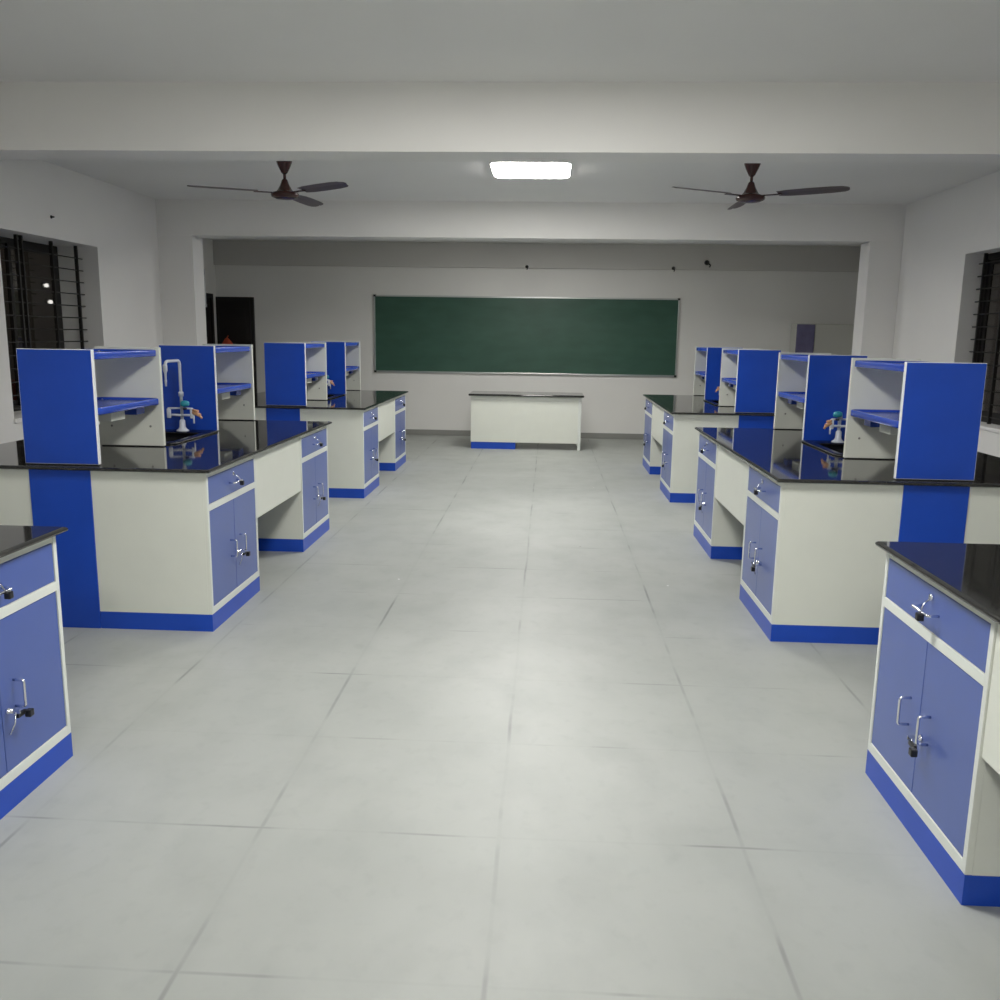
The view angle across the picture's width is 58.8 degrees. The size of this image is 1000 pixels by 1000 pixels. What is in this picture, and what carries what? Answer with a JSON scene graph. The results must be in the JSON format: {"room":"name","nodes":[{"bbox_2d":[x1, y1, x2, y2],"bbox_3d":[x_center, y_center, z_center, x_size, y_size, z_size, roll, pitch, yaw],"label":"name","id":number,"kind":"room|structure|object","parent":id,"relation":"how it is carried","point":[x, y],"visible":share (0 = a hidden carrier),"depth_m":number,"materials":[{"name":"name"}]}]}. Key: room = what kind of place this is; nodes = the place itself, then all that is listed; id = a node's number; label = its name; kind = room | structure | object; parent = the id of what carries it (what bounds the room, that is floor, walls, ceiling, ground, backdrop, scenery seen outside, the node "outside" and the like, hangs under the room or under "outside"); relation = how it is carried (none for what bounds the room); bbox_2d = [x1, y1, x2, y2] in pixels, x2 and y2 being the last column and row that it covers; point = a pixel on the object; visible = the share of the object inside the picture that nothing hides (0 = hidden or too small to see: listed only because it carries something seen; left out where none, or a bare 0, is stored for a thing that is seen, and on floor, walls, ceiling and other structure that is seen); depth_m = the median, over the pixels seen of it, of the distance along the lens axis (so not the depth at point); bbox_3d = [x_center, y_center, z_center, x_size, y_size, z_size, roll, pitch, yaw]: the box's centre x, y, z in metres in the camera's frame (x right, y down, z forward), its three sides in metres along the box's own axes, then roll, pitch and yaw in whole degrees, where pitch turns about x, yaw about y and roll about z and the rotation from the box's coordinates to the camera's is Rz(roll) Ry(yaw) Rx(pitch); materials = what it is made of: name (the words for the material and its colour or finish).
{"room":"science classroom","nodes":[
{"label":"science classroom","id":0,"kind":"room"},
{"bbox_2d":[0,160,162,443],"bbox_3d":[-4.412,-0.649,3.753,0.460,3.060,13.530,1,11,3],"label":"wall","id":1,"kind":"structure","parent":0,"point":[113,228],"depth_m":8.66,"materials":[{"name":"paint"}]},
{"bbox_2d":[14,412,21,422],"bbox_3d":[-4.118,-0.799,8.095,0.360,0.032,1.600,1,11,3],"label":"trim","id":2,"kind":"structure","parent":1,"relation":"attached to","point":[17,415],"depth_m":7.44,"materials":[{"name":"paint"}]},
{"bbox_2d":[0,234,87,411],"bbox_3d":[-4.241,-1.563,7.960,0.296,1.520,1.580,1,11,3],"label":"window","id":3,"kind":"structure","parent":1,"relation":"in","point":[31,280],"depth_m":8.11,"materials":[{"name":"black metal"}]},
{"bbox_2d":[157,235,206,344],"bbox_3d":[-3.630,-1.658,10.261,0.395,2.680,0.300,1,11,3],"label":"column","id":4,"kind":"structure","parent":1,"relation":"attached to","point":[181,267],"depth_m":10.00,"materials":[{"name":"paint"}]},
{"bbox_2d":[0,82,999,163],"bbox_3d":[0.003,-2.225,5.240,8.130,0.380,0.300,1,11,3],"label":"beam","id":5,"kind":"structure","parent":1,"relation":"attached to","point":[609,122],"depth_m":5.11,"materials":[{"name":"paint"}]},
{"bbox_2d":[155,199,906,243],"bbox_3d":[0.253,-3.069,9.785,8.130,0.380,0.300,1,11,3],"label":"beam","id":6,"kind":"structure","parent":1,"relation":"attached to","point":[251,219],"depth_m":9.64,"materials":[{"name":"paint"}]},
{"bbox_2d":[202,238,217,343],"bbox_3d":[-4.526,-2.247,12.315,0.710,3.060,4.450,1,11,3],"label":"wall","id":7,"kind":"structure","parent":0,"point":[209,266],"depth_m":14.10,"materials":[{"name":"paint"}]},
{"bbox_2d":[204,269,206,306],"bbox_3d":[-4.613,-3.308,13.849,0.056,0.580,0.056,1,11,3],"label":"conduit pipe","id":8,"kind":"object","parent":7,"relation":"attached to","point":[204,269],"visible":0.55,"depth_m":13.84,"materials":[{"name":"white"}]},
{"bbox_2d":[205,293,214,343],"bbox_3d":[-4.751,-2.020,13.372,0.145,2.220,2.180,1,11,3],"label":"door","id":9,"kind":"structure","parent":7,"relation":"in","point":[210,328],"depth_m":14.19,"materials":[{"name":"black wood"}]},
{"bbox_2d":[0,435,999,999],"bbox_3d":[0.031,0.630,5.860,11.100,0.100,18.280,1,11,3],"label":"floor","id":10,"kind":"structure","parent":0,"point":[506,728],"depth_m":3.25,"materials":[{"name":"grey tile"}]},
{"bbox_2d":[0,469,32,525],"bbox_3d":[-2.885,0.187,5.305,0.691,0.892,0.812,1,11,3],"label":"base cabinet","id":11,"kind":"object","parent":10,"relation":"on","point":[15,496],"visible":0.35,"depth_m":4.84,"materials":[{"name":"beige laminate"}]},
{"bbox_2d":[0,536,72,819],"bbox_3d":[-1.976,0.629,3.005,0.691,0.892,0.812,1,11,3],"label":"base cabinet","id":12,"kind":"object","parent":10,"relation":"on","point":[36,738],"visible":0.98,"depth_m":3.17,"materials":[{"name":"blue laminate"}]},
{"bbox_2d":[0,525,67,557],"bbox_3d":[-2.544,0.336,2.043,1.700,0.020,2.724,1,11,3],"label":"countertop","id":13,"kind":"structure","parent":12,"relation":"on","point":[13,538],"depth_m":3.18,"materials":[{"name":"black stone"}]},
{"bbox_2d":[28,469,101,627],"bbox_3d":[-2.318,0.032,6.184,0.340,0.891,2.666,1,11,3],"label":"panel","id":14,"kind":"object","parent":10,"relation":"on","point":[59,498],"depth_m":4.86,"materials":[{"name":"blue laminate"}]},
{"bbox_2d":[90,455,259,631],"bbox_3d":[-1.852,0.211,5.252,0.691,0.892,0.812,1,11,3],"label":"base cabinet","id":15,"kind":"object","parent":10,"relation":"on","point":[175,551],"visible":0.92,"depth_m":4.88,"materials":[{"name":"beige laminate"}]},
{"bbox_2d":[255,408,265,419],"bbox_3d":[-2.663,-0.560,9.328,0.691,0.892,0.812,1,11,3],"label":"base cabinet","id":16,"kind":"object","parent":10,"relation":"on","point":[260,413],"visible":0.02,"depth_m":8.85,"materials":[{"name":"beige laminate"}]},
{"bbox_2d":[266,408,299,420],"bbox_3d":[-2.093,-0.715,10.207,0.340,0.891,2.666,1,11,3],"label":"panel","id":17,"kind":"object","parent":10,"relation":"on","point":[281,414],"depth_m":8.83,"materials":[{"name":"blue laminate"}]},
{"bbox_2d":[257,426,328,551],"bbox_3d":[-1.752,-0.125,7.063,0.691,0.892,0.812,1,11,3],"label":"base cabinet","id":18,"kind":"object","parent":10,"relation":"on","point":[299,521],"visible":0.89,"depth_m":6.75,"materials":[{"name":"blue laminate"}]},
{"bbox_2d":[0,420,331,473],"bbox_3d":[-2.321,-0.418,6.101,1.700,0.020,2.724,1,11,3],"label":"countertop","id":19,"kind":"structure","parent":18,"relation":"on","point":[235,441],"depth_m":5.43,"materials":[{"name":"black stone"}]},
{"bbox_2d":[16,346,165,465],"bbox_3d":[-2.351,-0.574,5.185,0.410,0.622,0.860,1,11,3],"label":"rack","id":20,"kind":"object","parent":19,"relation":"on","point":[61,408],"visible":1,"depth_m":4.80,"materials":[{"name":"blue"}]},
{"bbox_2d":[93,349,155,359],"bbox_3d":[-2.347,-0.846,5.134,0.408,0.040,0.799,1,11,3],"label":"shelf","id":21,"kind":"object","parent":20,"relation":"attached to","point":[98,354],"depth_m":5.27,"materials":[{"name":"blue plastic"}]},
{"bbox_2d":[97,397,158,414],"bbox_3d":[-2.351,-0.553,5.189,0.408,0.040,0.799,1,11,3],"label":"shelf","id":22,"kind":"object","parent":20,"relation":"attached to","point":[105,405],"depth_m":5.33,"materials":[{"name":"blue plastic"}]},
{"bbox_2d":[162,359,202,431],"bbox_3d":[-2.306,-0.740,6.307,0.233,0.516,0.281,10,14,40],"label":"tap","id":23,"kind":"object","parent":19,"relation":"on","point":[183,404],"visible":1,"depth_m":6.37,"materials":[{"name":"white metal"}]},
{"bbox_2d":[165,429,217,444],"bbox_3d":[-2.320,-0.331,6.159,0.480,0.233,0.807,1,11,3],"label":"sink","id":24,"kind":"object","parent":19,"relation":"in","point":[172,436],"visible":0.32,"depth_m":6.34,"materials":[{"name":"black"}]},
{"bbox_2d":[159,344,254,430],"bbox_3d":[-2.258,-0.894,6.913,0.410,0.622,0.860,1,11,3],"label":"rack","id":25,"kind":"object","parent":19,"relation":"on","point":[218,379],"visible":0.98,"depth_m":6.53,"materials":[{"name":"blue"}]},
{"bbox_2d":[215,346,249,352],"bbox_3d":[-2.254,-1.167,6.862,0.408,0.040,0.799,1,11,3],"label":"shelf","id":26,"kind":"object","parent":25,"relation":"attached to","point":[218,349],"depth_m":6.92,"materials":[{"name":"blue plastic"}]},
{"bbox_2d":[217,382,250,393],"bbox_3d":[-2.258,-0.874,6.917,0.408,0.040,0.799,1,11,3],"label":"shelf","id":27,"kind":"object","parent":25,"relation":"attached to","point":[222,387],"depth_m":7.10,"materials":[{"name":"blue laminate"}]},
{"bbox_2d":[255,437,300,517],"bbox_3d":[-1.524,-0.182,6.100,0.020,0.420,1.030,1,11,3],"label":"apron panel","id":28,"kind":"object","parent":18,"relation":"attached to","point":[278,471],"visible":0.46,"depth_m":6.04,"materials":[{"name":"beige laminate"}]},
{"bbox_2d":[300,405,378,497],"bbox_3d":[-1.631,-0.535,9.276,0.691,0.892,0.812,1,11,3],"label":"base cabinet","id":29,"kind":"object","parent":10,"relation":"on","point":[353,435],"visible":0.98,"depth_m":8.89,"materials":[{"name":"beige laminate"}]},
{"bbox_2d":[379,394,405,470],"bbox_3d":[-1.531,-0.871,11.086,0.691,0.892,0.812,1,11,3],"label":"base cabinet","id":30,"kind":"object","parent":10,"relation":"on","point":[392,449],"visible":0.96,"depth_m":10.77,"materials":[{"name":"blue laminate"}]},
{"bbox_2d":[254,390,407,409],"bbox_3d":[-2.099,-1.165,10.124,1.700,0.020,2.724,1,11,3],"label":"countertop","id":31,"kind":"structure","parent":30,"relation":"on","point":[353,399],"depth_m":9.57,"materials":[{"name":"black stone"}]},
{"bbox_2d":[264,342,326,405],"bbox_3d":[-2.105,-1.320,9.207,0.410,0.622,0.860,1,11,3],"label":"rack","id":32,"kind":"object","parent":31,"relation":"on","point":[295,372],"visible":1,"depth_m":8.81,"materials":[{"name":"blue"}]},
{"bbox_2d":[305,343,324,347],"bbox_3d":[-2.101,-1.592,9.156,0.408,0.040,0.799,1,11,3],"label":"shelf","id":33,"kind":"object","parent":32,"relation":"attached to","point":[307,345],"depth_m":9.21,"materials":[{"name":"blue plastic"}]},
{"bbox_2d":[306,371,324,378],"bbox_3d":[-2.105,-1.299,9.211,0.408,0.040,0.799,1,11,3],"label":"shelf","id":34,"kind":"object","parent":32,"relation":"attached to","point":[309,374],"depth_m":9.41,"materials":[{"name":"blue laminate"}]},
{"bbox_2d":[327,375,334,388],"bbox_3d":[-2.047,-1.360,10.459,0.198,0.222,0.105,-2,11,-17],"label":"tap","id":35,"kind":"object","parent":31,"relation":"on","point":[330,382],"visible":0.41,"depth_m":10.45,"materials":[{"name":"white metal"}]},
{"bbox_2d":[311,341,360,394],"bbox_3d":[-2.011,-1.641,10.935,0.410,0.622,0.860,1,11,3],"label":"rack","id":36,"kind":"object","parent":31,"relation":"on","point":[343,357],"visible":0.79,"depth_m":10.55,"materials":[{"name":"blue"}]},
{"bbox_2d":[345,342,358,345],"bbox_3d":[-2.007,-1.913,10.884,0.408,0.040,0.799,1,11,3],"label":"shelf","id":37,"kind":"object","parent":36,"relation":"attached to","point":[346,343],"depth_m":10.97,"materials":[{"name":"blue plastic"}]},
{"bbox_2d":[346,366,358,371],"bbox_3d":[-2.012,-1.620,10.939,0.408,0.040,0.799,1,11,3],"label":"shelf","id":38,"kind":"object","parent":36,"relation":"attached to","point":[348,368],"depth_m":11.13,"materials":[{"name":"blue laminate"}]},
{"bbox_2d":[327,394,344,399],"bbox_3d":[-2.098,-1.078,10.182,0.480,0.233,0.807,1,11,3],"label":"sink","id":39,"kind":"object","parent":31,"relation":"in","point":[329,396],"visible":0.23,"depth_m":10.34,"materials":[{"name":"black"}]},
{"bbox_2d":[378,398,394,441],"bbox_3d":[-1.302,-0.929,10.124,0.020,0.420,1.030,1,11,3],"label":"apron panel","id":40,"kind":"object","parent":31,"relation":"attached to","point":[386,409],"visible":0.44,"depth_m":10.10,"materials":[{"name":"beige laminate"}]},
{"bbox_2d":[468,391,583,450],"bbox_3d":[0.388,-1.182,13.153,1.666,0.800,0.686,1,11,3],"label":"desk","id":41,"kind":"object","parent":10,"relation":"on","point":[499,419],"visible":1,"depth_m":12.86,"materials":[{"name":"beige laminate"}]},
{"bbox_2d":[643,397,661,474],"bbox_3d":[2.134,-0.817,11.082,0.691,0.892,0.812,1,11,3],"label":"base cabinet","id":42,"kind":"object","parent":10,"relation":"on","point":[652,449],"visible":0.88,"depth_m":10.80,"materials":[{"name":"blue laminate"}]},
{"bbox_2d":[643,394,773,415],"bbox_3d":[2.616,-1.085,10.066,1.700,0.020,2.724,1,11,3],"label":"countertop","id":43,"kind":"structure","parent":42,"relation":"on","point":[674,404],"depth_m":9.54,"materials":[{"name":"black stone"}]},
{"bbox_2d":[652,402,663,444],"bbox_3d":[1.813,-0.888,10.147,0.020,0.420,1.030,1,11,3],"label":"apron panel","id":44,"kind":"object","parent":43,"relation":"attached to","point":[657,419],"visible":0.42,"depth_m":10.14,"materials":[{"name":"beige laminate"}]},
{"bbox_2d":[704,399,718,405],"bbox_3d":[2.616,-0.998,10.125,0.480,0.233,0.807,1,11,3],"label":"sink","id":45,"kind":"object","parent":43,"relation":"in","point":[714,402],"visible":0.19,"depth_m":10.28,"materials":[{"name":"black"}]},
{"bbox_2d":[693,346,736,399],"bbox_3d":[2.658,-1.562,10.880,0.410,0.622,0.860,1,11,3],"label":"rack","id":46,"kind":"object","parent":43,"relation":"on","point":[707,369],"visible":0.55,"depth_m":10.50,"materials":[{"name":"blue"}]},
{"bbox_2d":[695,371,705,376],"bbox_3d":[2.658,-1.542,10.884,0.408,0.040,0.799,1,11,3],"label":"shelf","id":47,"kind":"object","parent":46,"relation":"attached to","point":[697,373],"depth_m":11.11,"materials":[{"name":"blue plastic"}]},
{"bbox_2d":[696,347,706,351],"bbox_3d":[2.662,-1.835,10.829,0.408,0.040,0.799,1,11,3],"label":"shelf","id":48,"kind":"object","parent":46,"relation":"attached to","point":[698,349],"depth_m":11.04,"materials":[{"name":"blue plastic"}]},
{"bbox_2d":[719,348,780,413],"bbox_3d":[2.561,-1.242,9.152,0.410,0.622,0.860,1,11,3],"label":"rack","id":49,"kind":"object","parent":43,"relation":"on","point":[748,377],"visible":0.98,"depth_m":8.75,"materials":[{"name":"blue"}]},
{"bbox_2d":[722,378,735,384],"bbox_3d":[2.561,-1.221,9.156,0.408,0.040,0.799,1,11,3],"label":"shelf","id":50,"kind":"object","parent":49,"relation":"attached to","point":[725,381],"depth_m":9.36,"materials":[{"name":"blue plastic"}]},
{"bbox_2d":[723,350,737,354],"bbox_3d":[2.565,-1.514,9.101,0.408,0.040,0.799,1,11,3],"label":"shelf","id":51,"kind":"object","parent":49,"relation":"attached to","point":[725,352],"depth_m":9.18,"materials":[{"name":"blue plastic"}]},
{"bbox_2d":[660,410,738,502],"bbox_3d":[2.034,-0.481,9.271,0.691,0.892,0.812,1,11,3],"label":"base cabinet","id":52,"kind":"object","parent":10,"relation":"on","point":[680,438],"visible":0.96,"depth_m":8.89,"materials":[{"name":"beige laminate"}]},
{"bbox_2d":[693,432,743,559],"bbox_3d":[1.910,-0.061,7.008,0.691,0.892,0.812,1,11,3],"label":"base cabinet","id":53,"kind":"object","parent":10,"relation":"on","point":[717,530],"visible":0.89,"depth_m":6.72,"materials":[{"name":"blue laminate"}]},
{"bbox_2d":[695,427,999,487],"bbox_3d":[2.391,-0.329,5.993,1.700,0.020,2.724,1,11,3],"label":"countertop","id":54,"kind":"structure","parent":53,"relation":"on","point":[781,455],"depth_m":5.34,"materials":[{"name":"black stone"}]},
{"bbox_2d":[715,444,747,524],"bbox_3d":[1.588,-0.132,6.074,0.020,0.420,1.030,1,11,3],"label":"apron panel","id":55,"kind":"object","parent":54,"relation":"attached to","point":[732,471],"visible":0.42,"depth_m":6.03,"materials":[{"name":"beige laminate"}]},
{"bbox_2d":[774,352,867,440],"bbox_3d":[2.434,-0.806,6.807,0.410,0.622,0.860,1,11,3],"label":"rack","id":56,"kind":"object","parent":54,"relation":"on","point":[811,387],"visible":0.85,"depth_m":6.42,"materials":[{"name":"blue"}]},
{"bbox_2d":[778,391,804,402],"bbox_3d":[2.434,-0.785,6.811,0.408,0.040,0.799,1,11,3],"label":"shelf","id":57,"kind":"object","parent":56,"relation":"attached to","point":[791,396],"depth_m":7.01,"materials":[{"name":"blue plastic"}]},
{"bbox_2d":[781,354,807,361],"bbox_3d":[2.438,-1.079,6.756,0.408,0.040,0.799,1,11,3],"label":"shelf","id":58,"kind":"object","parent":56,"relation":"attached to","point":[784,357],"depth_m":6.89,"materials":[{"name":"blue plastic"}]},
{"bbox_2d":[801,440,843,455],"bbox_3d":[2.392,-0.242,6.051,0.480,0.233,0.807,1,11,3],"label":"sink","id":59,"kind":"object","parent":54,"relation":"in","point":[836,449],"visible":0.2,"depth_m":6.23,"materials":[{"name":"black"}]},
{"bbox_2d":[823,411,845,442],"bbox_3d":[2.380,-0.519,6.293,0.198,0.222,0.105,-2,11,-17],"label":"tap","id":60,"kind":"object","parent":54,"relation":"on","point":[838,414],"visible":0.81,"depth_m":6.28,"materials":[{"name":"white metal"}]},
{"bbox_2d":[843,358,986,481],"bbox_3d":[2.337,-0.485,5.079,0.410,0.622,0.860,1,11,3],"label":"rack","id":61,"kind":"object","parent":54,"relation":"on","point":[924,417],"visible":1,"depth_m":4.69,"materials":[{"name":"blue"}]},
{"bbox_2d":[851,409,899,427],"bbox_3d":[2.337,-0.465,5.083,0.408,0.040,0.799,1,11,3],"label":"shelf","id":62,"kind":"object","parent":61,"relation":"attached to","point":[888,418],"depth_m":5.22,"materials":[{"name":"blue plastic"}]},
{"bbox_2d":[855,360,923,371],"bbox_3d":[2.341,-0.758,5.028,0.408,0.040,0.799,1,11,3],"label":"shelf","id":63,"kind":"object","parent":61,"relation":"attached to","point":[860,365],"depth_m":5.24,"materials":[{"name":"blue plastic"}]},
{"bbox_2d":[738,416,773,428],"bbox_3d":[2.600,-0.636,10.151,0.340,0.891,2.666,1,11,3],"label":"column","id":64,"kind":"structure","parent":10,"relation":"on","point":[767,422],"depth_m":8.77,"materials":[{"name":"blue laminate"}]},
{"bbox_2d":[739,463,903,644],"bbox_3d":[1.810,0.275,5.198,0.691,0.892,0.812,1,11,3],"label":"base cabinet","id":65,"kind":"object","parent":10,"relation":"on","point":[813,567],"visible":0.95,"depth_m":4.82,"materials":[{"name":"beige laminate"}]},
{"bbox_2d":[789,324,853,354],"bbox_3d":[5.024,-1.805,13.925,0.930,1.875,0.376,1,11,3],"label":"cupboard","id":66,"kind":"object","parent":10,"relation":"on","point":[835,339],"visible":0.15,"depth_m":13.65,"materials":[{"name":"grey paint"}]},
{"bbox_2d":[865,553,999,906],"bbox_3d":[1.685,0.696,2.932,0.691,0.892,0.812,1,11,3],"label":"base cabinet","id":67,"kind":"object","parent":10,"relation":"on","point":[935,650],"visible":0.94,"depth_m":2.81,"materials":[{"name":"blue laminate"}]},
{"bbox_2d":[875,541,999,623],"bbox_3d":[2.167,0.428,1.917,1.700,0.020,2.724,1,11,3],"label":"countertop","id":68,"kind":"structure","parent":67,"relation":"on","point":[969,572],"depth_m":2.92,"materials":[{"name":"black stone"}]},
{"bbox_2d":[982,624,999,774],"bbox_3d":[1.364,0.625,1.998,0.020,0.420,1.030,1,11,3],"label":"apron panel","id":69,"kind":"object","parent":68,"relation":"attached to","point":[990,751],"visible":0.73,"depth_m":2.47,"materials":[{"name":"beige laminate"}]},
{"bbox_2d":[898,485,969,542],"bbox_3d":[2.376,0.120,6.077,0.340,0.891,2.666,1,11,3],"label":"panel","id":70,"kind":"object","parent":10,"relation":"on","point":[932,514],"depth_m":4.71,"materials":[{"name":"blue laminate"}]},
{"bbox_2d":[964,487,999,543],"bbox_3d":[2.843,0.300,5.146,0.691,0.892,0.812,1,11,3],"label":"base cabinet","id":71,"kind":"object","parent":10,"relation":"on","point":[983,512],"visible":0.02,"depth_m":4.71,"materials":[{"name":"beige laminate"}]},
{"bbox_2d":[0,0,999,245],"bbox_3d":[0.077,-2.500,5.276,11.100,0.150,18.280,1,11,3],"label":"ceiling","id":72,"kind":"structure","parent":0,"point":[41,40],"depth_m":4.58,"materials":[{"name":"paint"}]},
{"bbox_2d":[187,161,347,206],"bbox_3d":[-1.657,-2.515,6.811,1.222,0.434,1.140,1,11,3],"label":"ceiling fan","id":73,"kind":"object","parent":72,"relation":"hanging from","point":[284,192],"visible":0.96,"depth_m":6.64,"materials":[{"name":"brown metal"}]},
{"bbox_2d":[489,162,571,177],"bbox_3d":[0.269,-2.843,7.627,0.690,0.033,0.730,1,11,3],"label":"recessed light","id":74,"kind":"object","parent":72,"relation":"in","point":[499,169],"visible":0.92,"depth_m":7.56,"materials":[{"name":"white plastic"}]},
{"bbox_2d":[673,163,849,209],"bbox_3d":[1.853,-2.436,6.664,1.231,0.434,1.086,1,11,3],"label":"ceiling fan","id":75,"kind":"object","parent":72,"relation":"hanging from","point":[750,195],"visible":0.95,"depth_m":6.45,"materials":[{"name":"brown metal"}]},
{"bbox_2d":[215,265,858,433],"bbox_3d":[0.538,-2.557,14.372,11.100,3.060,0.250,1,11,3],"label":"wall","id":76,"kind":"structure","parent":0,"point":[719,308],"depth_m":14.22,"materials":[{"name":"paint"}]},
{"bbox_2d":[216,297,256,393],"bbox_3d":[-4.308,-2.206,14.511,0.615,2.180,0.129,1,11,3],"label":"door","id":77,"kind":"structure","parent":76,"relation":"in","point":[235,316],"depth_m":14.37,"materials":[{"name":"black wood"}]},
{"bbox_2d":[222,336,232,343],"bbox_3d":[-4.430,-2.433,14.391,0.290,0.467,0.131,1,11,3],"label":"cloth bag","id":78,"kind":"object","parent":77,"relation":"hanging from","point":[226,340],"visible":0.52,"depth_m":14.33,"materials":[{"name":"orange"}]},
{"bbox_2d":[406,429,643,438],"bbox_3d":[0.834,-1.065,14.496,9.650,0.090,0.018,1,11,3],"label":"baseboard","id":79,"kind":"structure","parent":76,"relation":"attached to","point":[408,431],"depth_m":14.55,"materials":[{"name":"grey"}]},
{"bbox_2d":[373,294,679,376],"bbox_3d":[0.397,-2.631,14.219,4.878,1.235,0.038,1,11,3],"label":"chalkboard","id":80,"kind":"object","parent":76,"relation":"attached to","point":[583,336],"visible":1,"depth_m":14.21,"materials":[{"name":"green metal"}]},
{"bbox_2d":[213,240,860,271],"bbox_3d":[0.574,-3.845,13.973,10.350,0.380,0.060,1,11,3],"label":"ceiling beam","id":81,"kind":"structure","parent":76,"relation":"attached to","point":[225,252],"depth_m":13.94,"materials":[{"name":"grey paint"}]},
{"bbox_2d":[892,170,999,456],"bbox_3d":[4.165,-0.443,3.320,0.460,3.060,13.530,1,11,3],"label":"wall","id":82,"kind":"structure","parent":0,"point":[948,233],"depth_m":8.40,"materials":[{"name":"paint"}]},
{"bbox_2d":[852,241,902,357],"bbox_3d":[4.120,-1.472,9.869,0.340,2.680,0.300,1,11,3],"label":"pillar","id":83,"kind":"structure","parent":82,"relation":"attached to","point":[880,261],"depth_m":9.61,"materials":[{"name":"paint"}]},
{"bbox_2d":[969,252,999,424],"bbox_3d":[4.333,-1.352,7.415,0.106,1.490,1.520,1,11,3],"label":"window","id":84,"kind":"structure","parent":82,"relation":"in","point":[986,349],"depth_m":7.94,"materials":[{"name":"black metal"}]},
{"bbox_2d":[980,422,999,432],"bbox_3d":[4.313,-0.606,7.554,0.360,0.032,1.540,1,11,3],"label":"window sill","id":85,"kind":"structure","parent":82,"relation":"attached to","point":[995,428],"depth_m":7.57,"materials":[{"name":"paint"}]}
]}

